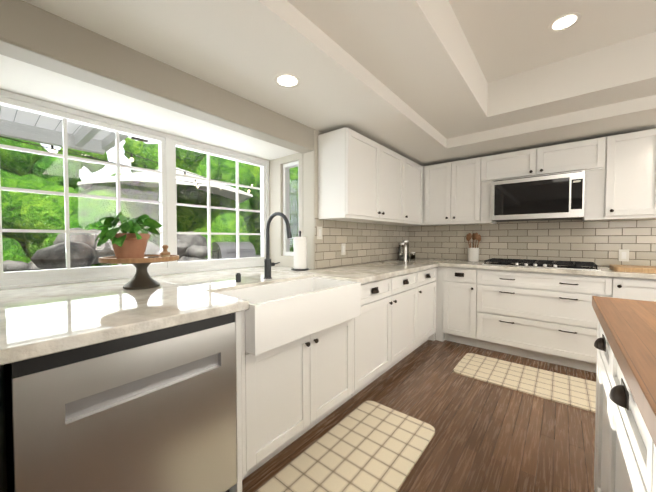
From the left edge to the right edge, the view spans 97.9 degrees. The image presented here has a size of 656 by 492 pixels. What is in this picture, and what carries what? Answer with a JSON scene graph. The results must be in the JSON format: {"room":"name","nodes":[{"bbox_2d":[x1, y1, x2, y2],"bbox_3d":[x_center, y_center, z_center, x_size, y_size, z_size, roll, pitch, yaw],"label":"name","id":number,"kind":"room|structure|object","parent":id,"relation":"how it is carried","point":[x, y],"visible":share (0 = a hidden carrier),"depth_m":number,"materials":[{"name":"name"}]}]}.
{"room":"kitchen","nodes":[
{"label":"kitchen","id":0,"kind":"room"},
{"bbox_2d":[0,54,298,160],"bbox_3d":[-1.080,-0.920,2.116,0.620,0.125,1.906,1,2,39],"label":"ceiling","id":1,"kind":"structure","parent":0,"point":[27,80],"depth_m":1.76,"materials":[{"name":"white paint"}]},
{"bbox_2d":[0,0,394,491],"bbox_3d":[-1.296,-0.078,1.754,0.770,3.050,7.180,1,2,39],"label":"wall","id":2,"kind":"structure","parent":0,"point":[31,34],"depth_m":1.51,"materials":[{"name":"beige paint"}]},
{"bbox_2d":[315,218,408,268],"bbox_3d":[0.530,-0.043,3.375,0.008,0.462,2.045,1,2,39],"label":"backsplash","id":3,"kind":"structure","parent":2,"relation":"attached to","point":[367,242],"depth_m":3.09,"materials":[{"name":"tile"}]},
{"bbox_2d":[317,226,321,238],"bbox_3d":[-0.074,-0.120,2.621,0.007,0.116,0.070,1,2,39],"label":"electrical outlet plate","id":4,"kind":"object","parent":3,"relation":"attached to","point":[319,229],"depth_m":2.61,"materials":[{"name":"white plastic"}]},
{"bbox_2d":[341,243,345,254],"bbox_3d":[0.157,0.033,2.908,0.007,0.116,0.070,1,2,39],"label":"electrical outlet plate","id":5,"kind":"object","parent":3,"relation":"attached to","point":[343,246],"depth_m":2.91,"materials":[{"name":"white plastic"}]},
{"bbox_2d":[318,127,409,224],"bbox_3d":[0.406,-0.634,2.950,0.326,0.760,1.169,1,2,39],"label":"upper cabinet","id":6,"kind":"object","parent":2,"relation":"attached to","point":[362,179],"depth_m":2.59,"materials":[{"name":"white wood"}]},
{"bbox_2d":[394,160,421,225],"bbox_3d":[0.897,-0.649,3.549,0.326,0.760,0.615,1,2,39],"label":"upper cabinet","id":7,"kind":"object","parent":2,"relation":"attached to","point":[413,189],"depth_m":3.52,"materials":[{"name":"white wood"}]},
{"bbox_2d":[269,153,302,266],"bbox_3d":[-1.080,-0.358,2.130,0.620,1.248,2.146,1,2,39],"label":"wall","id":8,"kind":"structure","parent":0,"point":[276,201],"depth_m":2.89,"materials":[{"name":"beige paint"}]},
{"bbox_2d":[0,105,148,154],"bbox_3d":[-3.538,-1.055,0.876,1.600,0.350,5.020,1,2,39],"label":"eave","id":9,"kind":"object","parent":8,"relation":"attached to","point":[36,122],"depth_m":2.80,"materials":[{"name":"white wood"}]},
{"bbox_2d":[0,136,62,152],"label":"string lights","id":10,"kind":"object","parent":9,"relation":"hanging from","point":[51,148],"depth_m":2.97,"materials":[{"name":"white plastic"}]},
{"bbox_2d":[68,149,123,173],"label":"string lights","id":11,"kind":"object","parent":9,"relation":"hanging from","point":[112,168],"depth_m":3.47,"materials":[{"name":"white plastic"}]},
{"bbox_2d":[120,149,145,161],"label":"string lights","id":12,"kind":"object","parent":9,"relation":"hanging from","point":[131,159],"depth_m":3.61,"materials":[{"name":"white plastic"}]},
{"bbox_2d":[176,169,205,187],"label":"string lights","id":13,"kind":"object","parent":9,"relation":"hanging from","point":[195,183],"depth_m":4.59,"materials":[{"name":"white plastic"}]},
{"bbox_2d":[0,89,298,289],"bbox_3d":[-1.052,-0.321,2.167,0.518,1.081,1.994,1,2,39],"label":"window","id":14,"kind":"structure","parent":8,"relation":"in","point":[168,144],"depth_m":2.08,"materials":[{"name":"white plastic"}]},
{"bbox_2d":[22,0,655,165],"bbox_3d":[0.735,-1.267,-0.035,4.600,0.580,7.030,1,2,39],"label":"ceiling","id":15,"kind":"structure","parent":0,"point":[249,50],"depth_m":1.70,"materials":[{"name":"white paint"}]},
{"bbox_2d":[274,73,300,87],"bbox_3d":[-0.252,-1.021,1.767,0.168,0.004,0.168,1,2,39],"label":"recessed light","id":16,"kind":"object","parent":15,"relation":"in","point":[287,80],"visible":1,"depth_m":1.76,"materials":[{"name":"white paint"}]},
{"bbox_2d":[242,340,595,491],"bbox_3d":[0.735,1.222,0.029,4.900,0.060,7.330,1,2,39],"label":"floor","id":17,"kind":"structure","parent":0,"point":[488,437],"depth_m":1.79,"materials":[{"name":"brown wood"}]},
{"bbox_2d":[4,313,236,491],"bbox_3d":[-0.849,0.725,1.202,0.608,0.863,0.658,1,2,39],"label":"dishwasher","id":18,"kind":"object","parent":17,"relation":"on","point":[153,411],"visible":0.92,"depth_m":0.96,"materials":[{"name":"grey metal"}]},
{"bbox_2d":[229,310,360,491],"bbox_3d":[-0.322,0.809,1.867,0.616,0.672,0.967,1,2,39],"label":"base cabinet","id":19,"kind":"object","parent":17,"relation":"on","point":[287,394],"depth_m":1.53,"materials":[{"name":"white wood"}]},
{"bbox_2d":[255,401,434,491],"bbox_3d":[0.095,1.149,1.465,0.510,0.012,1.245,1,2,39],"label":"rug","id":20,"kind":"object","parent":17,"relation":"on","point":[368,446],"visible":0.91,"depth_m":1.55,"materials":[{"name":"beige fabric"}]},
{"bbox_2d":[361,271,420,389],"bbox_3d":[0.312,0.687,2.640,0.616,0.876,1.202,1,2,39],"label":"base cabinet","id":21,"kind":"object","parent":17,"relation":"on","point":[390,307],"depth_m":2.39,"materials":[{"name":"white wood"}]},
{"bbox_2d":[0,258,655,364],"bbox_3d":[0.919,0.250,1.832,3.828,0.040,3.945,1,2,39],"label":"countertop","id":22,"kind":"structure","parent":21,"relation":"on","point":[38,321],"depth_m":1.26,"materials":[{"name":"stone"}]},
{"bbox_2d":[99,255,178,289],"bbox_3d":[-1.067,0.147,1.637,0.384,0.176,0.384,1,2,39],"label":"cake stand","id":23,"kind":"object","parent":22,"relation":"on","point":[141,279],"visible":0.94,"depth_m":1.58,"materials":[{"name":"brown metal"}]},
{"bbox_2d":[95,212,161,258],"bbox_3d":[-1.086,-0.056,1.580,0.302,0.254,0.292,1,2,39],"label":"potted plant","id":24,"kind":"object","parent":23,"relation":"on","point":[132,243],"visible":1,"depth_m":1.53,"materials":[{"name":"plant"}]},
{"bbox_2d":[160,245,169,256],"bbox_3d":[-0.958,0.031,1.681,0.053,0.076,0.054,1,2,39],"label":"brush","id":25,"kind":"object","parent":23,"relation":"on","point":[164,253],"visible":0.88,"depth_m":1.67,"materials":[{"name":"beige wood"}]},
{"bbox_2d":[236,273,240,281],"bbox_3d":[-0.575,0.201,1.830,0.033,0.058,0.034,1,2,39],"label":"soap dispenser","id":26,"kind":"object","parent":22,"relation":"on","point":[238,277],"visible":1,"depth_m":1.82,"materials":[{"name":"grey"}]},
{"bbox_2d":[264,212,291,278],"bbox_3d":[-0.319,-0.001,1.959,0.267,0.457,0.131,1,2,39],"label":"faucet","id":27,"kind":"object","parent":22,"relation":"on","point":[268,263],"visible":1,"depth_m":1.98,"materials":[{"name":"grey metal"}]},
{"bbox_2d":[212,277,360,355],"bbox_3d":[-0.218,0.361,1.730,0.435,0.223,0.860,1,2,39],"label":"sink","id":28,"kind":"object","parent":22,"relation":"in","point":[277,314],"visible":0.81,"depth_m":1.57,"materials":[{"name":"white ceramic"}]},
{"bbox_2d":[291,231,308,270],"bbox_3d":[-0.248,0.038,2.541,0.156,0.347,0.156,1,2,39],"label":"paper towel holder","id":29,"kind":"object","parent":22,"relation":"on","point":[300,252],"visible":1,"depth_m":2.49,"materials":[{"name":"white paper"}]},
{"bbox_2d":[399,241,408,260],"bbox_3d":[0.961,0.068,3.667,0.083,0.230,0.150,0,1,-6],"label":"jar","id":30,"kind":"object","parent":22,"relation":"on","point":[404,250],"depth_m":3.66,"materials":[{"name":"silver metal"}]},
{"bbox_2d":[410,252,414,258],"bbox_3d":[1.158,0.130,3.900,0.068,0.095,0.068,1,2,39],"label":"jar","id":31,"kind":"object","parent":22,"relation":"on","point":[412,255],"visible":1,"depth_m":3.87,"materials":[{"name":"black glass"}]},
{"bbox_2d":[466,232,480,261],"bbox_3d":[1.785,0.011,3.513,0.169,0.352,0.124,1,2,39],"label":"utensil crock","id":32,"kind":"object","parent":22,"relation":"on","point":[473,254],"visible":1,"depth_m":3.47,"materials":[{"name":"white ceramic"}]},
{"bbox_2d":[482,258,600,270],"bbox_3d":[2.159,0.179,2.953,0.920,0.045,0.510,1,2,39],"label":"cooktop","id":33,"kind":"object","parent":22,"relation":"in","point":[577,265],"visible":1,"depth_m":2.84,"materials":[{"name":"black metal"}]},
{"bbox_2d":[610,264,655,272],"bbox_3d":[2.752,0.199,2.391,0.540,0.035,0.340,1,2,39],"label":"cutting board","id":34,"kind":"object","parent":22,"relation":"on","point":[635,268],"visible":1,"depth_m":2.40,"materials":[{"name":"brown wood"}]},
{"bbox_2d":[421,266,440,344],"bbox_3d":[0.824,0.671,3.265,0.616,0.876,0.649,1,2,39],"label":"base cabinet","id":35,"kind":"object","parent":17,"relation":"on","point":[428,276],"depth_m":3.16,"materials":[{"name":"white wood"}]},
{"bbox_2d":[441,267,476,346],"bbox_3d":[1.645,0.668,3.404,0.350,0.876,0.607,1,2,39],"label":"base cabinet","id":36,"kind":"object","parent":17,"relation":"on","point":[458,285],"depth_m":3.18,"materials":[{"name":"white wood"}]},
{"bbox_2d":[453,353,595,412],"bbox_3d":[1.746,1.126,2.378,1.210,0.012,0.550,1,2,39],"label":"rug","id":37,"kind":"object","parent":17,"relation":"on","point":[576,392],"visible":0.56,"depth_m":2.38,"materials":[{"name":"beige fabric"}]},
{"bbox_2d":[477,269,624,372],"bbox_3d":[2.179,0.679,2.967,1.148,0.876,0.607,1,2,39],"label":"base cabinet","id":38,"kind":"object","parent":17,"relation":"on","point":[546,317],"depth_m":2.71,"materials":[{"name":"white wood"}]},
{"bbox_2d":[593,308,655,491],"bbox_3d":[0.810,0.746,0.069,0.988,0.890,2.365,1,2,39],"label":"kitchen island","id":39,"kind":"object","parent":17,"relation":"on","point":[625,426],"depth_m":0.83,"materials":[{"name":"white wood"}]},
{"bbox_2d":[592,296,655,439],"bbox_3d":[0.821,0.279,0.032,1.020,0.046,2.420,1,2,39],"label":"island countertop","id":40,"kind":"structure","parent":39,"relation":"on","point":[629,325],"depth_m":0.72,"materials":[{"name":"brown wood"}]},
{"bbox_2d":[625,278,655,301],"bbox_3d":[2.816,0.692,2.447,0.614,0.876,0.607,1,2,39],"label":"base cabinet","id":41,"kind":"object","parent":17,"relation":"on","point":[635,288],"depth_m":2.30,"materials":[{"name":"white wood"}]},
{"bbox_2d":[287,0,655,138],"bbox_3d":[0.787,-1.304,-0.564,3.850,0.480,6.280,1,2,39],"label":"ceiling","id":42,"kind":"structure","parent":0,"point":[418,57],"depth_m":1.99,"materials":[{"name":"white paint"}]},
{"bbox_2d":[448,0,655,82],"bbox_3d":[1.445,-1.485,0.671,2.400,0.180,2.830,1,2,39],"label":"ceiling","id":43,"kind":"structure","parent":0,"point":[506,38],"depth_m":1.87,"materials":[{"name":"white paint"}]},
{"bbox_2d":[548,12,581,31],"bbox_3d":[1.504,-1.423,1.819,0.168,0.004,0.168,1,2,39],"label":"recessed light","id":44,"kind":"object","parent":43,"relation":"in","point":[564,21],"visible":1,"depth_m":1.81,"materials":[{"name":"white paint"}]},
{"bbox_3d":[3.008,-0.254,2.771,4.900,2.750,0.150,1,2,39],"label":"wall","id":45,"kind":"structure","parent":0,"visible":0},
{"bbox_2d":[422,157,485,225],"bbox_3d":[1.557,-0.650,3.586,0.690,0.760,0.387,1,2,39],"label":"upper cabinet","id":46,"kind":"object","parent":45,"relation":"attached to","point":[453,193],"depth_m":3.46,"materials":[{"name":"white wood"}]},
{"bbox_2d":[409,219,655,265],"bbox_3d":[2.958,-0.036,2.716,4.600,0.482,0.008,1,2,39],"label":"backsplash","id":47,"kind":"structure","parent":45,"relation":"attached to","point":[599,243],"depth_m":3.15,"materials":[{"name":"tile"}]},
{"bbox_2d":[619,249,628,260],"bbox_3d":[2.875,0.090,2.776,0.070,0.116,0.007,1,2,39],"label":"electrical outlet plate","id":48,"kind":"object","parent":47,"relation":"attached to","point":[623,254],"depth_m":2.77,"materials":[{"name":"white plastic"}]},
{"bbox_2d":[482,136,609,186],"bbox_3d":[2.244,-0.869,3.062,1.030,0.295,0.318,1,2,39],"label":"upper cabinet","id":49,"kind":"object","parent":45,"relation":"attached to","point":[592,156],"depth_m":2.87,"materials":[{"name":"white wood"}]},
{"bbox_2d":[491,170,584,221],"bbox_3d":[2.214,-0.498,3.050,0.766,0.433,0.390,1,2,39],"label":"microwave","id":50,"kind":"object","parent":49,"relation":"attached to","point":[558,196],"visible":1,"depth_m":2.88,"materials":[{"name":"grey metal"}]},
{"bbox_2d":[598,129,655,220],"bbox_3d":[2.786,-0.625,2.625,0.370,0.760,0.318,1,2,39],"label":"upper cabinet","id":51,"kind":"object","parent":45,"relation":"attached to","point":[627,191],"depth_m":2.53,"materials":[{"name":"white wood"}]},
{"label":"outside","id":52,"kind":"structure","parent":0,"visible":0},
{"bbox_3d":[-6.600,1.363,7.953,15.220,0.250,24.000,1,2,39],"label":"ground","id":53,"kind":"structure","parent":52,"visible":0},
{"bbox_2d":[3,227,207,271],"bbox_3d":[-3.843,0.586,4.352,2.095,1.740,4.060,1,2,39],"label":"rocks","id":54,"kind":"object","parent":53,"relation":"on","point":[186,253],"depth_m":4.21},
{"bbox_2d":[0,136,297,271],"bbox_3d":[-4.326,-2.434,7.973,8.491,8.327,16.107,1,2,39],"label":"trees","id":55,"kind":"object","parent":53,"relation":"on","point":[138,193],"depth_m":6.26,"materials":[{"name":"green plant"}]},
{"bbox_2d":[77,167,252,202],"bbox_3d":[-3.927,-0.383,7.401,3.900,3.270,3.900,1,2,39],"label":"umbrella","id":56,"kind":"object","parent":53,"relation":"on","point":[142,176],"depth_m":6.23,"materials":[{"name":"white fabric"}]},
{"bbox_2d":[204,242,260,259],"bbox_3d":[-2.254,0.583,6.768,0.662,1.370,1.900,1,2,39],"label":"rocks","id":57,"kind":"object","parent":53,"relation":"on","point":[231,247],"depth_m":6.48,"materials":[{"name":"grey stone"}]}
]}

